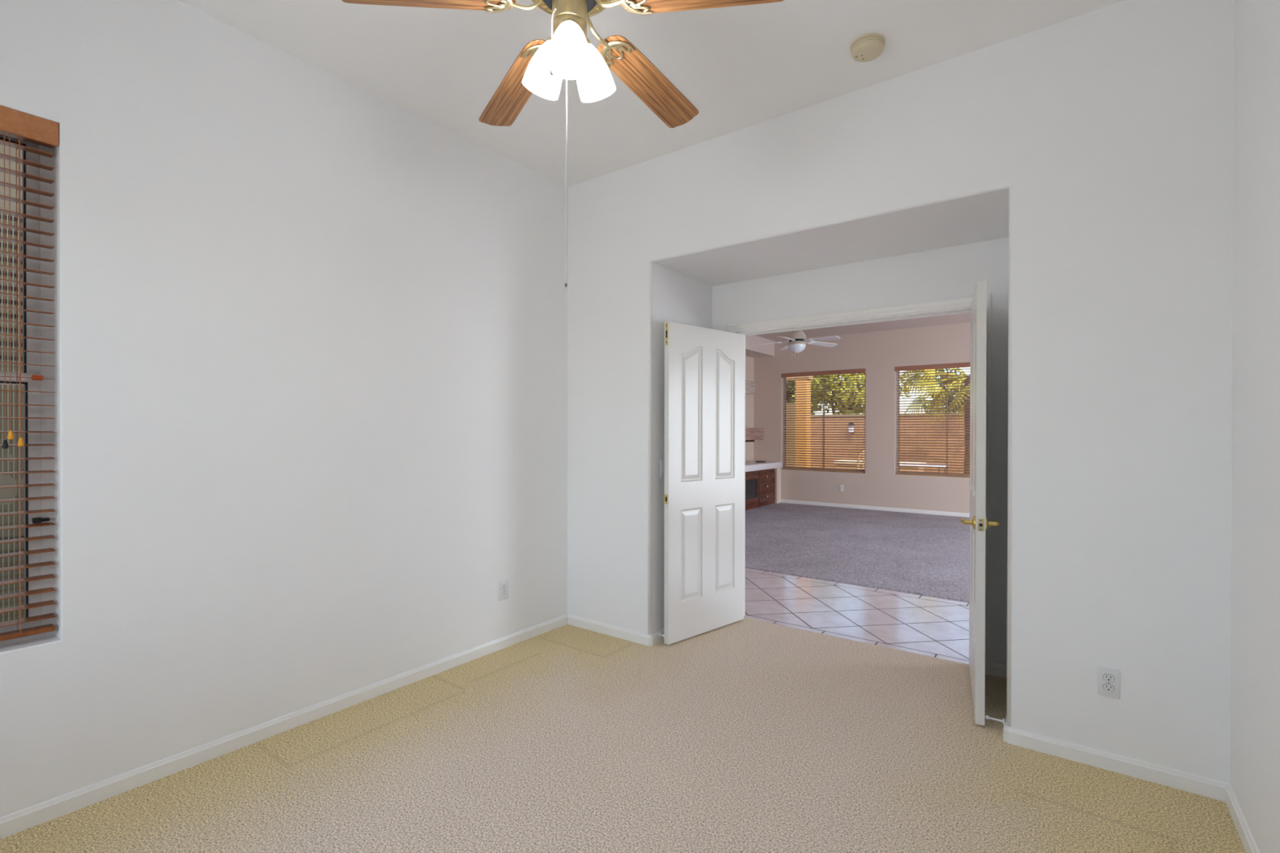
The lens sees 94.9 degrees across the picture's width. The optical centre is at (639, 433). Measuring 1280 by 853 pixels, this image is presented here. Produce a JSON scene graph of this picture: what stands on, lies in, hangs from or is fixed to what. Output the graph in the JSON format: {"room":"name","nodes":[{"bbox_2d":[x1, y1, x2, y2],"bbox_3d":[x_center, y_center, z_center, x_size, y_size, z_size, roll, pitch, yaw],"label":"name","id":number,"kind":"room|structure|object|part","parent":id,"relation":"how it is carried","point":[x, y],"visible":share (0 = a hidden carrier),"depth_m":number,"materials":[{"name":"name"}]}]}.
{"room":"empty bedroom","nodes":[
{"label":"empty bedroom","id":0,"kind":"room"},
{"bbox_2d":[0,0,568,817],"bbox_3d":[-1.502,-0.189,2.906,0.160,3.050,4.681,0,0,37],"label":"wall","id":1,"kind":"structure","parent":0,"point":[311,330],"depth_m":2.55,"materials":[{"name":"white paint"}]},
{"bbox_2d":[0,133,55,645],"bbox_3d":[-2.420,-0.179,1.729,0.077,1.813,0.995,0,0,37],"label":"window","id":2,"kind":"structure","parent":1,"relation":"in","point":[28,331],"depth_m":2.09,"materials":[{"name":"grey plastic"}]},
{"bbox_3d":[-2.434,-0.611,1.738,0.026,0.880,0.925,0,0,37],"label":"sash","id":3,"kind":"part","parent":2,"relation":"part of","materials":[{"name":"grey plastic"}]},
{"bbox_3d":[-2.416,0.241,1.728,0.022,0.903,0.925,0,0,37],"label":"sash","id":4,"kind":"part","parent":2,"relation":"part of","materials":[{"name":"grey plastic"}]},
{"bbox_2d":[0,105,58,641],"bbox_3d":[-2.360,-0.194,1.684,0.082,1.781,0.991,0,0,37],"label":"blind","id":5,"kind":"object","parent":2,"relation":"attached to","point":[14,123],"visible":1,"depth_m":2.01,"materials":[{"name":"brown wood"}]},
{"bbox_3d":[-2.123,-0.494,1.964,0.004,1.034,0.002,0,0,37],"label":"pull cord","id":6,"kind":"part","parent":5,"relation":"part of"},
{"bbox_3d":[-2.115,-0.510,1.974,0.004,1.003,0.002,0,0,37],"label":"pull cord","id":7,"kind":"part","parent":5,"relation":"part of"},
{"bbox_3d":[-2.131,-0.170,2.016,0.054,1.708,0.004,0,0,37],"label":"ladder cord","id":8,"kind":"part","parent":5,"relation":"part of","materials":[{"name":"brown fabric"}]},
{"bbox_3d":[-2.101,-0.498,1.993,0.004,1.027,0.002,0,0,37],"label":"pull cord","id":9,"kind":"part","parent":5,"relation":"part of","materials":[{"name":"brown fabric"}]},
{"bbox_3d":[-2.372,0.689,1.696,0.052,0.016,0.977,0,0,37],"label":"rail","id":10,"kind":"part","parent":5,"relation":"part of","materials":[{"name":"brown wood"}]},
{"bbox_2d":[0,613,568,839],"bbox_3d":[-1.666,1.304,2.550,0.013,0.067,3.904,0,0,37],"label":"baseboard","id":11,"kind":"structure","parent":1,"relation":"attached to","point":[27,818],"depth_m":2.48,"materials":[{"name":"white paint"}]},
{"bbox_2d":[499,580,508,600],"bbox_3d":[-0.845,0.976,3.658,0.009,0.115,0.071,0,0,37],"label":"wall outlet","id":12,"kind":"object","parent":1,"relation":"attached to","point":[504,585],"visible":1,"depth_m":3.65,"materials":[{"name":"white plastic"}]},
{"bbox_2d":[502,584,506,590],"bbox_3d":[-0.843,0.957,3.656,0.003,0.028,0.034,0,0,37],"label":"receptacle","id":13,"kind":"object","parent":12,"relation":"attached to","point":[504,586],"depth_m":3.66,"materials":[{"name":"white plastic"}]},
{"bbox_2d":[567,614,664,645],"bbox_3d":[0.105,1.300,3.968,1.142,0.067,0.525,0,0,-12],"label":"baseboard","id":14,"kind":"structure","parent":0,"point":[654,638],"depth_m":3.84,"materials":[{"name":"white paint"}]},
{"bbox_2d":[0,502,1245,852],"bbox_3d":[2.035,1.391,4.440,8.009,0.126,11.350,0,0,37],"label":"floor","id":15,"kind":"structure","parent":0,"point":[745,735],"depth_m":2.42,"materials":[{"name":"beige carpet"}]},
{"bbox_2d":[745,470,758,510],"bbox_3d":[1.665,0.976,10.207,0.533,0.664,0.713,0,0,37],"label":"base cabinet","id":16,"kind":"object","parent":15,"relation":"on","point":[751,477],"visible":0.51,"depth_m":10.12,"materials":[{"name":"brown wood"}]},
{"bbox_3d":[1.869,0.954,10.055,0.008,0.330,0.565,0,0,37],"label":"dark panel","id":17,"kind":"part","parent":16,"relation":"part of","materials":[{"name":"black glass"}]},
{"bbox_2d":[758,468,775,506],"bbox_3d":[2.105,0.974,10.772,0.566,0.664,0.715,0,0,37],"label":"base cabinet","id":18,"kind":"object","parent":15,"relation":"on","point":[766,477],"visible":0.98,"depth_m":10.60,"materials":[{"name":"brown wood"}]},
{"bbox_3d":[2.299,0.787,10.628,0.018,0.160,0.681,0,0,37],"label":"drawer","id":19,"kind":"part","parent":18,"relation":"part of","materials":[{"name":"brown wood"}]},
{"bbox_3d":[2.298,0.959,10.628,0.018,0.165,0.681,0,0,37],"label":"drawer","id":20,"kind":"part","parent":18,"relation":"part of","materials":[{"name":"brown wood"}]},
{"bbox_3d":[2.298,1.142,10.629,0.018,0.180,0.681,0,0,37],"label":"drawer","id":21,"kind":"part","parent":18,"relation":"part of","materials":[{"name":"brown wood"}]},
{"bbox_3d":[1.235,0.977,9.626,0.533,0.664,0.728,0,0,37],"label":"base cabinet","id":22,"kind":"object","parent":15,"relation":"on","visible":0},
{"bbox_2d":[745,461,782,471],"bbox_3d":[1.350,0.591,9.739,0.589,0.107,3.650,0,0,37],"label":"countertop","id":23,"kind":"structure","parent":22,"relation":"on","point":[750,466],"depth_m":10.47,"materials":[{"name":"white stone"}]},
{"bbox_2d":[177,0,1124,341],"bbox_3d":[2.040,-1.791,4.426,8.309,0.150,11.650,0,0,37],"label":"ceiling","id":24,"kind":"structure","parent":0,"point":[741,67],"depth_m":2.66,"materials":[{"name":"white paint"}]},
{"bbox_2d":[342,0,783,287],"bbox_3d":[-0.186,-1.078,1.840,1.262,1.260,1.218,0,0,37],"label":"ceiling fan","id":25,"kind":"object","parent":24,"relation":"hanging from","point":[540,68],"visible":1,"depth_m":1.81,"materials":[{"name":"brown wood"}]},
{"bbox_3d":[-0.608,-1.261,1.691,0.496,0.006,0.138,-8,12,-16],"label":"blade","id":26,"kind":"part","parent":25,"relation":"part of","materials":[{"name":"brown wood"}]},
{"bbox_3d":[-0.446,-1.263,2.143,0.138,0.006,0.496,-11,-1,-35],"label":"blade","id":27,"kind":"part","parent":25,"relation":"part of","materials":[{"name":"brown wood"}]},
{"bbox_3d":[-0.305,-1.137,1.841,0.131,0.161,0.117,0,0,37],"label":"lamp shade","id":28,"kind":"part","parent":25,"relation":"part of","materials":[{"name":"white glass"}]},
{"bbox_3d":[-0.255,-1.173,1.738,0.015,0.171,0.005,0,0,-17],"label":"pull chain","id":29,"kind":"part","parent":25,"relation":"part of","materials":[{"name":"metal"}]},
{"bbox_3d":[-0.225,-0.832,1.791,0.008,0.750,0.005,0,0,37],"label":"pull chain","id":30,"kind":"part","parent":25,"relation":"part of","materials":[{"name":"white"}]},
{"bbox_3d":[-0.204,-1.136,1.710,0.124,0.161,0.125,0,0,37],"label":"lamp shade","id":31,"kind":"part","parent":25,"relation":"part of","materials":[{"name":"white glass"}]},
{"bbox_3d":[-0.206,-1.149,1.725,0.058,0.097,0.059,0,0,37],"label":"bulb","id":32,"kind":"part","parent":25,"relation":"part of","materials":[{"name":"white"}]},
{"bbox_2d":[531,0,611,17],"bbox_3d":[-0.216,-1.367,1.805,0.272,0.012,0.272,0,0,37],"label":"housing","id":33,"kind":"object","parent":25,"relation":"attached to","point":[597,9],"depth_m":1.90,"materials":[{"name":"gold metal"}]},
{"bbox_3d":[-0.139,-1.137,1.861,0.118,0.161,0.130,0,0,37],"label":"lamp shade","id":34,"kind":"part","parent":25,"relation":"part of","materials":[{"name":"white glass"}]},
{"bbox_3d":[0.034,-1.262,2.128,0.138,0.006,0.496,-11,-14,36],"label":"blade","id":35,"kind":"part","parent":25,"relation":"part of","materials":[{"name":"brown wood"}]},
{"bbox_3d":[0.168,-1.260,1.667,0.496,0.006,0.138,8,-6,20],"label":"blade","id":36,"kind":"part","parent":25,"relation":"part of","materials":[{"name":"brown wood"}]},
{"bbox_2d":[748,330,840,355],"bbox_3d":[2.173,-1.387,8.167,1.270,0.690,1.235,0,0,37],"label":"ceiling fan","id":37,"kind":"object","parent":24,"relation":"hanging from","point":[797,344],"visible":0.89,"depth_m":8.12,"materials":[{"name":"white metal"}]},
{"bbox_3d":[1.775,-1.273,8.318,0.460,0.006,0.136,-3,10,15],"label":"blade","id":38,"kind":"part","parent":37,"relation":"part of","materials":[{"name":"white wood"}]},
{"bbox_3d":[2.166,-1.274,8.636,0.136,0.006,0.460,-11,-2,-4],"label":"blade","id":39,"kind":"part","parent":37,"relation":"part of","materials":[{"name":"white wood"}]},
{"bbox_3d":[1.956,-1.271,7.847,0.136,0.006,0.460,13,10,32],"label":"blade","id":40,"kind":"part","parent":37,"relation":"part of","materials":[{"name":"white wood"}]},
{"bbox_3d":[2.189,-1.180,8.208,0.244,0.110,0.244,0,0,37],"label":"lamp shade","id":41,"kind":"part","parent":37,"relation":"part of","materials":[{"name":"white glass"}]},
{"bbox_3d":[2.590,-1.272,8.362,0.460,0.006,0.136,3,-12,-21],"label":"blade","id":42,"kind":"part","parent":37,"relation":"part of","materials":[{"name":"white wood"}]},
{"bbox_3d":[2.460,-1.270,7.874,0.136,0.006,0.460,14,-6,-39],"label":"blade","id":43,"kind":"part","parent":37,"relation":"part of","materials":[{"name":"white wood"}]},
{"bbox_2d":[850,33,885,62],"bbox_3d":[1.000,-1.686,2.583,0.144,0.046,0.144,0,0,37],"label":"smoke detector","id":44,"kind":"object","parent":24,"relation":"attached to","point":[867,47],"visible":1,"depth_m":2.55,"materials":[{"name":"beige plastic"}]},
{"bbox_3d":[1.000,-1.705,2.583,0.144,0.009,0.144,0,0,37],"label":"mounting plate","id":45,"kind":"part","parent":44,"relation":"part of","materials":[{"name":"beige plastic"}]},
{"bbox_2d":[745,355,754,461],"bbox_3d":[0.192,-0.213,8.793,0.150,3.050,6.545,0,0,37],"label":"wall","id":46,"kind":"structure","parent":0,"point":[749,362],"depth_m":11.23,"materials":[{"name":"beige paint"}]},
{"bbox_2d":[745,380,755,395],"bbox_3d":[1.163,-0.792,9.646,0.389,0.262,2.485,0,0,37],"label":"shelf","id":47,"kind":"object","parent":46,"relation":"attached to","point":[749,385],"visible":0.14,"depth_m":10.37,"materials":[{"name":"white wood"}]},
{"bbox_2d":[745,427,763,442],"bbox_3d":[1.272,0.029,9.798,0.389,0.249,2.855,0,0,37],"label":"shelf","id":48,"kind":"object","parent":46,"relation":"attached to","point":[752,434],"visible":0.23,"depth_m":10.50,"materials":[{"name":"brown wood"}]},
{"bbox_2d":[745,334,774,357],"bbox_3d":[0.928,-1.597,9.297,0.421,0.285,4.850,0,0,37],"label":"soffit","id":49,"kind":"structure","parent":46,"relation":"attached to","point":[764,349],"depth_m":10.68,"materials":[{"name":"beige paint"}]},
{"bbox_2d":[753,322,970,513],"bbox_3d":[5.466,-0.206,9.056,8.309,3.050,0.160,0,0,37],"label":"wall","id":50,"kind":"structure","parent":0,"point":[878,353],"depth_m":10.04,"materials":[{"name":"beige paint"}]},
{"bbox_2d":[774,467,781,503],"bbox_3d":[2.371,0.972,11.143,0.559,0.665,0.180,0,0,37],"label":"trim","id":51,"kind":"structure","parent":50,"relation":"attached to","point":[778,471],"depth_m":10.95,"materials":[{"name":"beige paint"}]},
{"bbox_2d":[782,373,865,472],"bbox_3d":[3.342,-0.220,10.687,1.531,1.801,0.060,0,0,37],"label":"window","id":52,"kind":"structure","parent":50,"relation":"in","point":[864,373],"depth_m":10.69,"materials":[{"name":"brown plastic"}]},
{"bbox_3d":[3.041,-0.221,10.892,0.734,1.731,0.022,0,0,37],"label":"sash","id":53,"kind":"part","parent":52,"relation":"part of","materials":[{"name":"grey plastic"}]},
{"bbox_2d":[781,368,865,472],"bbox_3d":[3.288,-0.221,10.614,1.531,1.796,0.085,0,0,37],"label":"blind","id":54,"kind":"object","parent":52,"relation":"attached to","point":[857,371],"visible":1,"depth_m":10.60,"materials":[{"name":"brown wood"}]},
{"bbox_3d":[2.795,-0.202,10.999,0.004,1.729,0.054,0,0,37],"label":"ladder cord","id":55,"kind":"part","parent":54,"relation":"part of","materials":[{"name":"brown fabric"}]},
{"bbox_3d":[3.296,0.669,10.631,1.479,0.016,0.052,0,0,37],"label":"rail","id":56,"kind":"part","parent":54,"relation":"part of","materials":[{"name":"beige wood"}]},
{"bbox_3d":[3.800,-0.197,10.254,0.004,1.729,0.054,0,0,37],"label":"ladder cord","id":57,"kind":"part","parent":54,"relation":"part of","materials":[{"name":"brown fabric"}]},
{"bbox_2d":[839,484,843,491],"bbox_3d":[3.550,0.965,10.375,0.071,0.115,0.009,0,0,37],"label":"wall outlet","id":58,"kind":"object","parent":50,"relation":"attached to","point":[841,486],"visible":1,"depth_m":10.37,"materials":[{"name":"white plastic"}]},
{"bbox_2d":[780,499,969,517],"bbox_3d":[5.636,1.286,8.826,7.450,0.067,0.013,0,0,37],"label":"baseboard","id":59,"kind":"structure","parent":50,"relation":"attached to","point":[811,503],"depth_m":9.98,"materials":[{"name":"white paint"}]},
{"bbox_2d":[896,368,969,475],"bbox_3d":[4.958,-0.212,9.488,1.531,1.801,0.060,0,0,37],"label":"window","id":60,"kind":"structure","parent":50,"relation":"in","point":[897,373],"depth_m":9.90,"materials":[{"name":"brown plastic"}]},
{"bbox_3d":[4.658,-0.213,9.693,0.734,1.731,0.022,0,0,37],"label":"sash","id":61,"kind":"part","parent":60,"relation":"part of","materials":[{"name":"grey plastic"}]},
{"bbox_2d":[894,362,969,477],"bbox_3d":[4.905,-0.213,9.415,1.531,1.796,0.085,0,0,37],"label":"blind","id":62,"kind":"object","parent":60,"relation":"attached to","point":[962,364],"visible":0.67,"depth_m":9.53,"materials":[{"name":"brown wood"}]},
{"bbox_3d":[4.412,-0.194,9.800,0.004,1.729,0.054,0,0,37],"label":"ladder cord","id":63,"kind":"part","parent":62,"relation":"part of","materials":[{"name":"brown fabric"}]},
{"bbox_3d":[4.912,0.677,9.431,1.479,0.016,0.052,0,0,37],"label":"rail","id":64,"kind":"part","parent":62,"relation":"part of","materials":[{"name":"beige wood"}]},
{"bbox_2d":[567,0,1234,782],"bbox_3d":[1.056,-0.188,3.439,3.314,3.050,0.777,0,0,37],"label":"wall","id":65,"kind":"structure","parent":0,"point":[1100,142],"depth_m":2.46,"materials":[{"name":"white paint"}]},
{"bbox_2d":[660,459,664,477],"bbox_3d":[0.155,0.226,3.808,0.009,0.115,0.071,0,0,37],"label":"light switch","id":66,"kind":"object","parent":65,"relation":"attached to","point":[662,461],"visible":0.55,"depth_m":3.79,"materials":[{"name":"white plastic"}]},
{"bbox_2d":[663,321,744,644],"bbox_3d":[0.447,0.311,3.945,0.772,2.022,0.044,0,0,-42],"label":"door","id":67,"kind":"structure","parent":65,"relation":"in","point":[704,498],"depth_m":3.89,"materials":[{"name":"white paint"}]},
{"bbox_3d":[0.161,0.412,3.691,0.004,0.061,0.038,0,0,-42],"label":"strike plate","id":68,"kind":"part","parent":67,"relation":"part of","materials":[{"name":"gold metal"}]},
{"bbox_2d":[728,293,991,675],"bbox_3d":[1.325,0.279,3.792,1.628,2.114,0.145,0,0,37],"label":"door frame","id":69,"kind":"structure","parent":65,"relation":"attached to","point":[963,301],"depth_m":3.52,"materials":[{"name":"white paint"}]},
{"bbox_2d":[711,236,1008,674],"bbox_3d":[1.483,-0.188,3.684,8.309,3.050,0.124,0,0,37],"label":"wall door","id":70,"kind":"structure","parent":65,"relation":"in","point":[951,272],"depth_m":3.44,"materials":[{"name":"white paint"}]},
{"bbox_2d":[960,280,999,725],"bbox_3d":[1.728,0.317,3.016,0.162,2.022,0.773,0,0,27],"label":"door","id":71,"kind":"structure","parent":65,"relation":"in","point":[979,523],"depth_m":2.68,"materials":[{"name":"white paint"}]},
{"bbox_3d":[1.541,0.416,2.752,0.050,0.065,0.065,0,0,27],"label":"lever handle","id":72,"kind":"part","parent":71,"relation":"part of","materials":[{"name":"gold metal"}]},
{"bbox_3d":[1.552,0.417,2.678,0.025,0.057,0.002,0,0,27],"label":"latch plate","id":73,"kind":"part","parent":71,"relation":"part of","materials":[{"name":"gold metal"}]},
{"bbox_3d":[1.619,0.416,2.711,0.050,0.065,0.065,0,0,27],"label":"lever handle","id":74,"kind":"part","parent":71,"relation":"part of","materials":[{"name":"gold metal"}]},
{"bbox_2d":[985,715,1004,724],"bbox_3d":[1.603,1.292,2.656,0.074,0.026,0.026,0,0,37],"label":"door stop","id":75,"kind":"object","parent":65,"relation":"attached to","point":[987,717],"visible":0.98,"depth_m":2.65,"materials":[{"name":"white plastic"}]},
{"bbox_3d":[1.606,1.292,2.654,0.056,0.010,0.010,0,0,37],"label":"stop rod","id":76,"kind":"part","parent":75,"relation":"part of","materials":[{"name":"white plastic"}]},
{"bbox_2d":[1097,666,1119,699],"bbox_3d":[1.873,0.996,2.349,0.071,0.115,0.009,0,0,37],"label":"wall outlet","id":77,"kind":"object","parent":65,"relation":"attached to","point":[1108,679],"visible":1,"depth_m":2.35,"materials":[{"name":"white plastic"}]},
{"bbox_2d":[1102,673,1114,682],"bbox_3d":[1.872,0.977,2.347,0.036,0.030,0.001,0,0,37],"label":"receptacle","id":78,"kind":"object","parent":77,"relation":"attached to","point":[1107,677],"depth_m":2.35,"materials":[{"name":"white plastic"}]},
{"bbox_2d":[1102,683,1114,692],"bbox_3d":[1.872,1.016,2.348,0.036,0.030,0.001,0,0,37],"label":"receptacle","id":79,"kind":"object","parent":77,"relation":"attached to","point":[1107,687],"depth_m":2.35,"materials":[{"name":"white plastic"}]},
{"bbox_2d":[991,662,1230,801],"bbox_3d":[1.842,1.308,2.682,0.524,0.067,1.141,0,0,-5],"label":"baseboard","id":80,"kind":"structure","parent":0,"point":[1213,788],"depth_m":2.34,"materials":[{"name":"white paint"}]},
{"bbox_2d":[1229,0,1279,852],"bbox_3d":[1.285,-0.176,0.840,0.150,3.050,4.681,0,0,37],"label":"wall","id":81,"kind":"structure","parent":0,"point":[1255,641],"depth_m":1.84,"materials":[{"name":"white paint"}]},
{"bbox_2d":[1225,785,1260,852],"bbox_3d":[0.982,1.316,0.578,0.013,0.067,3.891,0,0,37],"label":"baseboard","id":82,"kind":"structure","parent":81,"relation":"attached to","point":[1247,840],"depth_m":1.96,"materials":[{"name":"white paint"}]},
{"label":"outside","id":83,"kind":"structure","parent":0,"visible":0},
{"bbox_3d":[-4.696,1.555,-4.636,8.309,0.220,10.950,0,0,37],"label":"ground","id":84,"kind":"structure","parent":83,"visible":0},
{"bbox_2d":[0,213,24,622],"bbox_3d":[-4.470,0.126,1.821,0.150,2.620,9.600,0,0,37],"label":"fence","id":85,"kind":"object","parent":84,"relation":"on","point":[11,452],"visible":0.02,"depth_m":3.16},
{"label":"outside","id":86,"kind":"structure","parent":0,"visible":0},
{"bbox_3d":[-14.537,1.474,9.920,24.841,0.220,22.610,0,0,37],"label":"ground","id":87,"kind":"structure","parent":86,"visible":0},
{"bbox_2d":[0,144,22,213],"bbox_3d":[-8.721,-1.391,6.463,4.280,5.600,15.000,0,0,37],"label":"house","id":88,"kind":"structure","parent":87,"relation":"on","point":[12,150],"depth_m":6.17,"materials":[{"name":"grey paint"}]},
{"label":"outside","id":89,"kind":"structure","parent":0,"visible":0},
{"bbox_3d":[10.134,1.434,27.106,44.000,0.220,34.390,0,0,37],"label":"yard","id":90,"kind":"structure","parent":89,"visible":0},
{"bbox_2d":[786,402,795,466],"bbox_3d":[2.912,0.293,16.142,3.450,2.180,0.200,0,0,37],"label":"wall","id":91,"kind":"structure","parent":90,"relation":"on","point":[793,402],"depth_m":15.27,"materials":[{"name":"brown paint"}]},
{"bbox_2d":[795,378,810,466],"bbox_3d":[3.723,0.086,13.424,0.320,2.620,0.320,0,0,37],"label":"patio column","id":92,"kind":"structure","parent":90,"relation":"on","point":[806,379],"depth_m":13.32,"materials":[{"name":"orange paint"}]},
{"bbox_2d":[786,376,813,380],"bbox_3d":[2.191,-1.396,14.555,4.170,0.310,0.280,0,0,37],"label":"beam","id":93,"kind":"structure","parent":92,"relation":"on","point":[799,376],"depth_m":13.37,"materials":[{"name":"beige paint"}]},
{"bbox_2d":[786,375,819,414],"bbox_3d":[5.954,-1.165,23.197,3.623,5.049,3.559,0,0,37],"label":"tree","id":94,"kind":"object","parent":90,"relation":"on","point":[814,375],"visible":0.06,"depth_m":22.82,"materials":[{"name":"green plant"}]},
{"bbox_2d":[833,459,862,469],"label":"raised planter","id":95,"kind":"object","parent":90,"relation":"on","point":[862,465],"depth_m":14.76,"materials":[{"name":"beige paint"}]},
{"bbox_2d":[791,373,911,414],"bbox_3d":[6.254,-0.856,17.940,3.296,4.508,3.143,0,0,-14],"label":"tree","id":96,"kind":"object","parent":90,"relation":"on","point":[859,373],"visible":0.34,"depth_m":17.63,"materials":[{"name":"green plant"}]},
{"bbox_2d":[857,450,864,469],"bbox_3d":[4.973,0.868,12.813,0.504,1.028,0.611,0,0,22],"label":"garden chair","id":97,"kind":"object","parent":90,"relation":"on","point":[863,451],"visible":0.11,"depth_m":13.07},
{"bbox_2d":[810,412,964,473],"bbox_3d":[9.984,0.439,13.886,20.500,1.930,0.280,0,0,37],"label":"wall","id":98,"kind":"structure","parent":90,"relation":"on","point":[953,412],"depth_m":15.83,"materials":[{"name":"brown brick"}]},
{"bbox_2d":[846,422,855,433],"bbox_3d":[5.963,-0.160,16.602,0.240,0.330,0.224,0,0,37],"label":"wall lantern","id":99,"kind":"object","parent":98,"relation":"attached to","point":[849,423],"visible":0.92,"depth_m":16.54,"materials":[{"name":"black plastic"}]},
{"bbox_3d":[5.958,-0.105,16.596,0.180,0.220,0.156,0,0,37],"label":"lantern glass","id":100,"kind":"part","parent":99,"relation":"part of","materials":[{"name":"white glass"}]},
{"bbox_2d":[899,466,924,471],"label":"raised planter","id":101,"kind":"object","parent":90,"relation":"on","point":[900,467],"depth_m":13.89,"materials":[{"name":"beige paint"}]},
{"bbox_2d":[899,462,926,463],"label":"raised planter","id":102,"kind":"object","parent":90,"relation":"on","point":[900,462],"depth_m":14.12,"materials":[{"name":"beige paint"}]},
{"bbox_2d":[899,462,946,472],"bbox_3d":[5.891,1.021,12.567,1.240,0.726,0.800,0,0,37],"label":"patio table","id":103,"kind":"object","parent":90,"relation":"on","point":[909,463],"visible":0.09,"depth_m":12.15,"materials":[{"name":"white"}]},
{"bbox_2d":[899,368,969,473],"bbox_3d":[7.635,-0.383,13.813,3.154,3.576,2.957,0,0,37],"label":"tree","id":104,"kind":"object","parent":90,"relation":"on","point":[945,374],"visible":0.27,"depth_m":13.76,"materials":[{"name":"green plant"}]},
{"bbox_2d":[920,368,964,413],"bbox_3d":[10.911,-0.804,18.183,4.266,4.390,3.060,0,0,37],"label":"tree","id":105,"kind":"object","parent":90,"relation":"on","point":[946,368],"visible":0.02,"depth_m":18.75,"materials":[{"name":"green plant"}]}
]}

